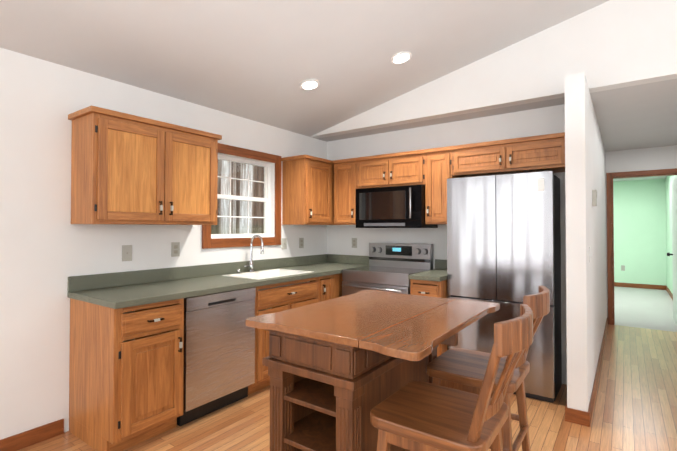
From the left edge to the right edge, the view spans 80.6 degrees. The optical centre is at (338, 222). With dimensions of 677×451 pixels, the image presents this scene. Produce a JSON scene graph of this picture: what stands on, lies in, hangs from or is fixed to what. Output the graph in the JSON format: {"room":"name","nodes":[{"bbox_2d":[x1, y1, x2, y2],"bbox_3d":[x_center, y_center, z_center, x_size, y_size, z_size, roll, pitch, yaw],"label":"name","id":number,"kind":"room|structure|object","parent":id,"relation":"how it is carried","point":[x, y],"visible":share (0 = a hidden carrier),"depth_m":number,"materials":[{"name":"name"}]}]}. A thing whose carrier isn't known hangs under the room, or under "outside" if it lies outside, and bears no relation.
{"room":"kitchen","nodes":[
{"label":"kitchen","id":0,"kind":"room"},
{"bbox_2d":[0,48,326,439],"bbox_3d":[-2.094,0.169,2.331,0.150,2.400,6.720,-1,-1,36],"label":"wall","id":1,"kind":"structure","parent":0,"point":[47,248],"depth_m":2.58,"materials":[{"name":"white paint"}]},
{"bbox_2d":[0,419,63,450],"bbox_3d":[-2.887,1.304,1.068,0.013,0.095,3.770,-1,-1,36],"label":"baseboard","id":2,"kind":"structure","parent":1,"relation":"attached to","point":[19,441],"depth_m":2.46,"materials":[{"name":"brown wood"}]},
{"bbox_2d":[122,245,131,260],"bbox_3d":[-1.556,0.228,2.941,0.010,0.116,0.072,-1,-1,36],"label":"electrical outlet","id":3,"kind":"object","parent":1,"relation":"attached to","point":[126,252],"visible":1,"depth_m":2.94,"materials":[{"name":"plastic"}]},
{"bbox_2d":[68,105,221,224],"bbox_3d":[-1.353,-0.344,2.920,0.369,0.724,0.974,-1,-1,36],"label":"upper cabinet","id":4,"kind":"object","parent":1,"relation":"attached to","point":[128,169],"visible":1,"depth_m":2.69,"materials":[{"name":"brown wood"}]},
{"bbox_2d":[171,242,179,256],"bbox_3d":[-1.329,0.223,3.258,0.010,0.116,0.072,-1,-1,36],"label":"electrical outlet","id":5,"kind":"object","parent":1,"relation":"attached to","point":[175,249],"visible":1,"depth_m":3.25,"materials":[{"name":"plastic"}]},
{"bbox_2d":[202,143,280,248],"bbox_3d":[-0.940,-0.236,3.890,0.125,0.945,0.970,-1,-1,36],"label":"window unit","id":6,"kind":"structure","parent":1,"relation":"in","point":[230,239],"depth_m":3.96,"materials":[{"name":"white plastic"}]},
{"bbox_2d":[282,238,286,248],"bbox_3d":[-0.581,0.233,4.297,0.013,0.116,0.072,-1,-1,36],"label":"electrical outlet","id":7,"kind":"object","parent":1,"relation":"attached to","point":[284,243],"visible":1,"depth_m":4.30,"materials":[{"name":"plastic"}]},
{"bbox_2d":[299,238,303,247],"bbox_3d":[-0.419,0.236,4.525,0.010,0.116,0.072,-1,-1,36],"label":"electrical outlet","id":8,"kind":"object","parent":1,"relation":"attached to","point":[301,242],"visible":1,"depth_m":4.52,"materials":[{"name":"plastic"}]},
{"bbox_2d":[281,155,333,224],"bbox_3d":[-0.230,-0.327,4.486,0.369,0.714,0.809,-1,-1,36],"label":"upper cabinet","id":9,"kind":"object","parent":1,"relation":"attached to","point":[307,189],"visible":0.92,"depth_m":4.22,"materials":[{"name":"brown wood"}]},
{"bbox_2d":[0,0,608,136],"bbox_3d":[0.456,-1.826,0.253,6.750,1.596,6.270,-1,-1,36],"label":"ceiling","id":10,"kind":"structure","parent":0,"point":[260,61],"depth_m":2.85,"materials":[{"name":"white paint"}]},
{"bbox_2d":[300,79,319,89],"bbox_3d":[-0.248,-1.181,3.438,0.176,0.013,0.176,-16,-10,34],"label":"recessed light","id":11,"kind":"object","parent":10,"relation":"in","point":[309,84],"visible":0.98,"depth_m":3.42,"materials":[{"name":"white plastic"}]},
{"bbox_2d":[390,51,411,63],"bbox_3d":[0.512,-1.340,3.264,0.176,0.013,0.176,-16,-10,34],"label":"recessed light","id":12,"kind":"object","parent":10,"relation":"in","point":[402,57],"visible":0.98,"depth_m":3.25,"materials":[{"name":"white plastic"}]},
{"bbox_2d":[17,324,676,450],"bbox_3d":[1.365,1.407,1.473,6.750,0.100,9.390,-1,-1,36],"label":"floor","id":13,"kind":"structure","parent":0,"point":[635,405],"depth_m":2.80,"materials":[{"name":"brown wood"}]},
{"bbox_2d":[69,298,183,450],"bbox_3d":[-1.391,0.936,2.632,0.620,0.876,0.448,-1,-1,36],"label":"base cabinet","id":14,"kind":"object","parent":13,"relation":"on","point":[125,395],"depth_m":2.44,"materials":[{"name":"brown wood"}]},
{"bbox_2d":[177,287,255,425],"bbox_3d":[-1.068,0.944,3.060,0.593,0.872,0.606,-1,-1,36],"label":"dishwasher","id":15,"kind":"object","parent":13,"relation":"on","point":[219,353],"visible":0.67,"depth_m":2.85,"materials":[{"name":"silver metal"}]},
{"bbox_2d":[248,285,264,394],"bbox_3d":[-1.066,0.943,3.084,0.620,0.876,0.736,-1,-1,36],"label":"base cabinet","id":16,"kind":"object","parent":13,"relation":"on","point":[259,384],"depth_m":3.18,"materials":[{"name":"brown wood"}]},
{"bbox_2d":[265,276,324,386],"bbox_3d":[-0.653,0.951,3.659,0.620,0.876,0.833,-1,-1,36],"label":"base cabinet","id":17,"kind":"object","parent":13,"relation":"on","point":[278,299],"depth_m":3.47,"materials":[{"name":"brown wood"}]},
{"bbox_2d":[325,274,336,299],"bbox_3d":[-0.368,0.957,4.057,0.620,0.876,0.285,-1,-1,36],"label":"base cabinet","id":18,"kind":"object","parent":13,"relation":"on","point":[330,280],"depth_m":3.95,"materials":[{"name":"brown wood"}]},
{"bbox_2d":[337,273,343,297],"bbox_3d":[-0.111,0.962,4.416,0.620,0.876,0.753,-1,-1,36],"label":"base cabinet","id":19,"kind":"object","parent":13,"relation":"on","point":[339,276],"depth_m":4.09,"materials":[{"name":"brown wood"}]},
{"bbox_2d":[67,235,368,308],"bbox_3d":[-0.700,0.383,3.581,0.650,0.535,2.813,-1,-1,36],"label":"countertop","id":20,"kind":"structure","parent":19,"relation":"on","point":[117,290],"depth_m":3.13,"materials":[{"name":"green laminate"}]},
{"bbox_2d":[237,235,263,273],"bbox_3d":[-0.823,0.296,3.732,0.194,0.356,0.203,-1,-1,36],"label":"faucet","id":21,"kind":"object","parent":20,"relation":"on","point":[244,267],"depth_m":3.80,"materials":[{"name":"silver metal"}]},
{"bbox_2d":[245,290,499,450],"bbox_3d":[0.233,0.908,2.029,0.870,0.915,1.100,-1,-1,36],"label":"kitchen island","id":22,"kind":"object","parent":13,"relation":"on","point":[339,368],"visible":0.77,"depth_m":1.79,"materials":[{"name":"brown wood"}]},
{"bbox_2d":[342,243,432,295],"bbox_3d":[0.483,0.809,4.025,0.738,1.170,0.646,-1,-1,36],"label":"range","id":23,"kind":"object","parent":13,"relation":"on","point":[391,267],"visible":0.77,"depth_m":4.04,"materials":[{"name":"silver metal"}]},
{"bbox_2d":[410,279,448,356],"bbox_3d":[0.925,0.952,3.734,0.290,0.875,0.653,-1,-1,36],"label":"base cabinet","id":24,"kind":"object","parent":13,"relation":"on","point":[425,288],"visible":0.25,"depth_m":3.49,"materials":[{"name":"brown wood"}]},
{"bbox_2d":[408,259,446,281],"bbox_3d":[0.929,0.444,3.750,0.295,0.138,0.638,-1,-1,36],"label":"countertop","id":25,"kind":"structure","parent":24,"relation":"on","point":[439,274],"depth_m":3.61,"materials":[{"name":"green stone"}]},
{"bbox_2d":[370,304,532,450],"bbox_3d":[0.443,0.839,1.522,0.543,1.038,0.430,-1,-1,36],"label":"stool","id":26,"kind":"object","parent":13,"relation":"on","point":[418,416],"visible":1,"depth_m":1.42,"materials":[{"name":"brown wood"}]},
{"bbox_2d":[426,285,549,450],"bbox_3d":[0.768,0.846,2.027,0.543,1.038,0.430,-1,-1,36],"label":"stool","id":27,"kind":"object","parent":13,"relation":"on","point":[461,369],"visible":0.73,"depth_m":1.95,"materials":[{"name":"brown wood"}]},
{"bbox_2d":[447,171,561,402],"bbox_3d":[1.431,0.501,3.463,0.828,1.770,0.481,-1,-1,36],"label":"fridge","id":28,"kind":"object","parent":13,"relation":"on","point":[504,241],"visible":0.71,"depth_m":3.23,"materials":[{"name":"silver metal"}]},
{"bbox_2d":[327,104,566,384],"bbox_3d":[0.967,0.196,4.195,2.650,2.400,0.120,-1,-1,36],"label":"wall","id":29,"kind":"structure","parent":0,"point":[536,122],"depth_m":4.09,"materials":[{"name":"white paint"}]},
{"bbox_2d":[333,158,356,224],"bbox_3d":[0.167,-0.326,4.487,0.318,0.714,0.346,-1,-1,36],"label":"upper cabinet","id":30,"kind":"object","parent":29,"relation":"attached to","point":[345,170],"depth_m":4.34,"materials":[{"name":"brown wood"}]},
{"bbox_2d":[352,238,356,247],"bbox_3d":[0.185,0.243,4.675,0.072,0.116,0.010,-1,-1,36],"label":"electrical outlet","id":31,"kind":"object","parent":29,"relation":"attached to","point":[354,242],"visible":1,"depth_m":4.67,"materials":[{"name":"plastic"}]},
{"bbox_2d":[357,153,392,188],"bbox_3d":[0.472,-0.521,4.271,0.433,0.332,0.346,-1,-1,36],"label":"upper cabinet","id":32,"kind":"object","parent":29,"relation":"attached to","point":[375,171],"depth_m":4.13,"materials":[{"name":"brown wood"}]},
{"bbox_2d":[356,185,437,227],"bbox_3d":[0.583,-0.145,4.119,0.740,0.410,0.453,-1,-1,36],"label":"microwave","id":33,"kind":"object","parent":32,"relation":"attached to","point":[393,207],"visible":0.96,"depth_m":3.94,"materials":[{"name":"black metal"}]},
{"bbox_2d":[393,149,424,185],"bbox_3d":[0.743,-0.523,4.077,0.434,0.332,0.346,-1,-1,36],"label":"upper cabinet","id":34,"kind":"object","parent":29,"relation":"attached to","point":[409,166],"depth_m":3.91,"materials":[{"name":"brown wood"}]},
{"bbox_2d":[421,146,456,224],"bbox_3d":[1.027,-0.335,3.870,0.265,0.714,0.346,-1,-1,36],"label":"upper cabinet","id":35,"kind":"object","parent":29,"relation":"attached to","point":[432,170],"depth_m":3.74,"materials":[{"name":"brown wood"}]},
{"bbox_2d":[453,139,516,177],"bbox_3d":[1.347,-0.561,3.644,0.522,0.269,0.346,-1,-1,36],"label":"upper cabinet","id":36,"kind":"object","parent":29,"relation":"attached to","point":[491,157],"depth_m":3.50,"materials":[{"name":"brown wood"}]},
{"bbox_2d":[513,132,564,172],"bbox_3d":[1.689,-0.565,3.398,0.522,0.269,0.346,-1,-1,36],"label":"upper cabinet","id":37,"kind":"object","parent":29,"relation":"attached to","point":[540,153],"depth_m":3.24,"materials":[{"name":"brown wood"}]},
{"bbox_2d":[310,0,676,138],"bbox_3d":[2.318,-1.845,2.849,6.750,1.643,0.120,-1,-1,36],"label":"wall","id":38,"kind":"structure","parent":0,"point":[611,44],"depth_m":3.19,"materials":[{"name":"white paint"}]},
{"bbox_2d":[317,79,676,181],"bbox_3d":[3.515,-1.018,6.675,3.920,0.100,7.510,-1,-1,36],"label":"ceiling","id":39,"kind":"structure","parent":0,"point":[638,116],"depth_m":3.85,"materials":[{"name":"white paint"}]},
{"bbox_2d":[564,72,606,411],"bbox_3d":[2.658,0.196,4.176,0.120,2.400,3.520,-1,-1,36],"label":"wall","id":40,"kind":"structure","parent":0,"point":[586,285],"depth_m":2.77,"materials":[{"name":"white paint"}]},
{"bbox_2d":[565,403,575,422],"bbox_3d":[1.789,1.332,3.045,0.034,0.095,0.723,-1,-1,36],"label":"baseboard","id":41,"kind":"structure","parent":40,"relation":"attached to","point":[569,412],"depth_m":2.75,"materials":[{"name":"brown wood"}]},
{"bbox_2d":[592,190,596,205],"bbox_3d":[2.091,-0.197,3.259,0.032,0.130,0.070,-1,-1,36],"label":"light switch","id":42,"kind":"object","parent":40,"relation":"attached to","point":[594,197],"visible":1,"depth_m":3.23,"materials":[{"name":"plastic"}]},
{"bbox_2d":[586,317,607,426],"bbox_3d":[2.708,1.348,4.114,0.012,0.095,3.532,-1,-1,36],"label":"baseboard","id":43,"kind":"structure","parent":40,"relation":"attached to","point":[588,414],"depth_m":3.27,"materials":[{"name":"brown wood"}]},
{"bbox_2d":[613,179,664,284],"bbox_3d":[6.028,0.272,9.413,2.550,2.400,0.100,-1,-1,36],"label":"wall","id":44,"kind":"structure","parent":0,"point":[642,228],"depth_m":8.87,"materials":[{"name":"green paint"}]},
{"bbox_2d":[614,282,664,289],"bbox_3d":[5.982,1.424,9.357,2.561,0.095,0.015,-1,-1,36],"label":"baseboard","id":45,"kind":"structure","parent":44,"relation":"attached to","point":[647,286],"depth_m":8.85,"materials":[{"name":"brown wood"}]},
{"bbox_2d":[605,145,676,316],"bbox_3d":[4.235,0.212,5.285,1.150,2.400,0.120,-1,-1,36],"label":"wall","id":46,"kind":"structure","parent":0,"point":[654,158],"depth_m":5.37,"materials":[{"name":"white paint"}]},
{"bbox_2d":[606,168,676,324],"bbox_3d":[4.128,0.363,5.348,0.879,2.100,0.140,-1,-1,36],"label":"door frame","id":47,"kind":"structure","parent":46,"relation":"attached to","point":[610,177],"depth_m":5.52,"materials":[{"name":"brown wood"}]},
{"bbox_2d":[667,176,676,324],"bbox_3d":[4.645,0.400,5.535,0.102,2.008,0.760,-1,-1,36],"label":"door leaf","id":48,"kind":"structure","parent":46,"relation":"in","point":[674,221],"depth_m":5.55,"materials":[{"name":"paint"}]},
{"bbox_2d":[614,286,676,331],"bbox_3d":[4.755,1.497,7.595,2.820,0.098,4.510,-1,-1,36],"label":"floor carpet","id":49,"kind":"object","parent":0,"point":[644,308],"depth_m":6.63,"materials":[{"name":"white carpet"}]},
{"bbox_2d":[665,175,676,293],"bbox_3d":[5.887,0.235,6.875,0.120,2.400,4.390,-1,-1,36],"label":"wall","id":50,"kind":"structure","parent":0,"point":[668,180],"depth_m":8.04,"materials":[{"name":"green paint"}]},
{"bbox_2d":[665,286,672,299],"bbox_3d":[5.804,1.387,6.857,0.013,0.095,4.284,-1,-1,36],"label":"baseboard","id":51,"kind":"structure","parent":50,"relation":"attached to","point":[666,288],"depth_m":7.90,"materials":[{"name":"brown wood"}]},
{"label":"outside","id":52,"kind":"structure","parent":0,"visible":0},
{"bbox_2d":[211,160,263,233],"bbox_3d":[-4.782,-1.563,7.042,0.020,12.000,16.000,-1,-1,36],"label":"window glass","id":53,"kind":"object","parent":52,"point":[253,207],"depth_m":10.16,"materials":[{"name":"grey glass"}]}
]}

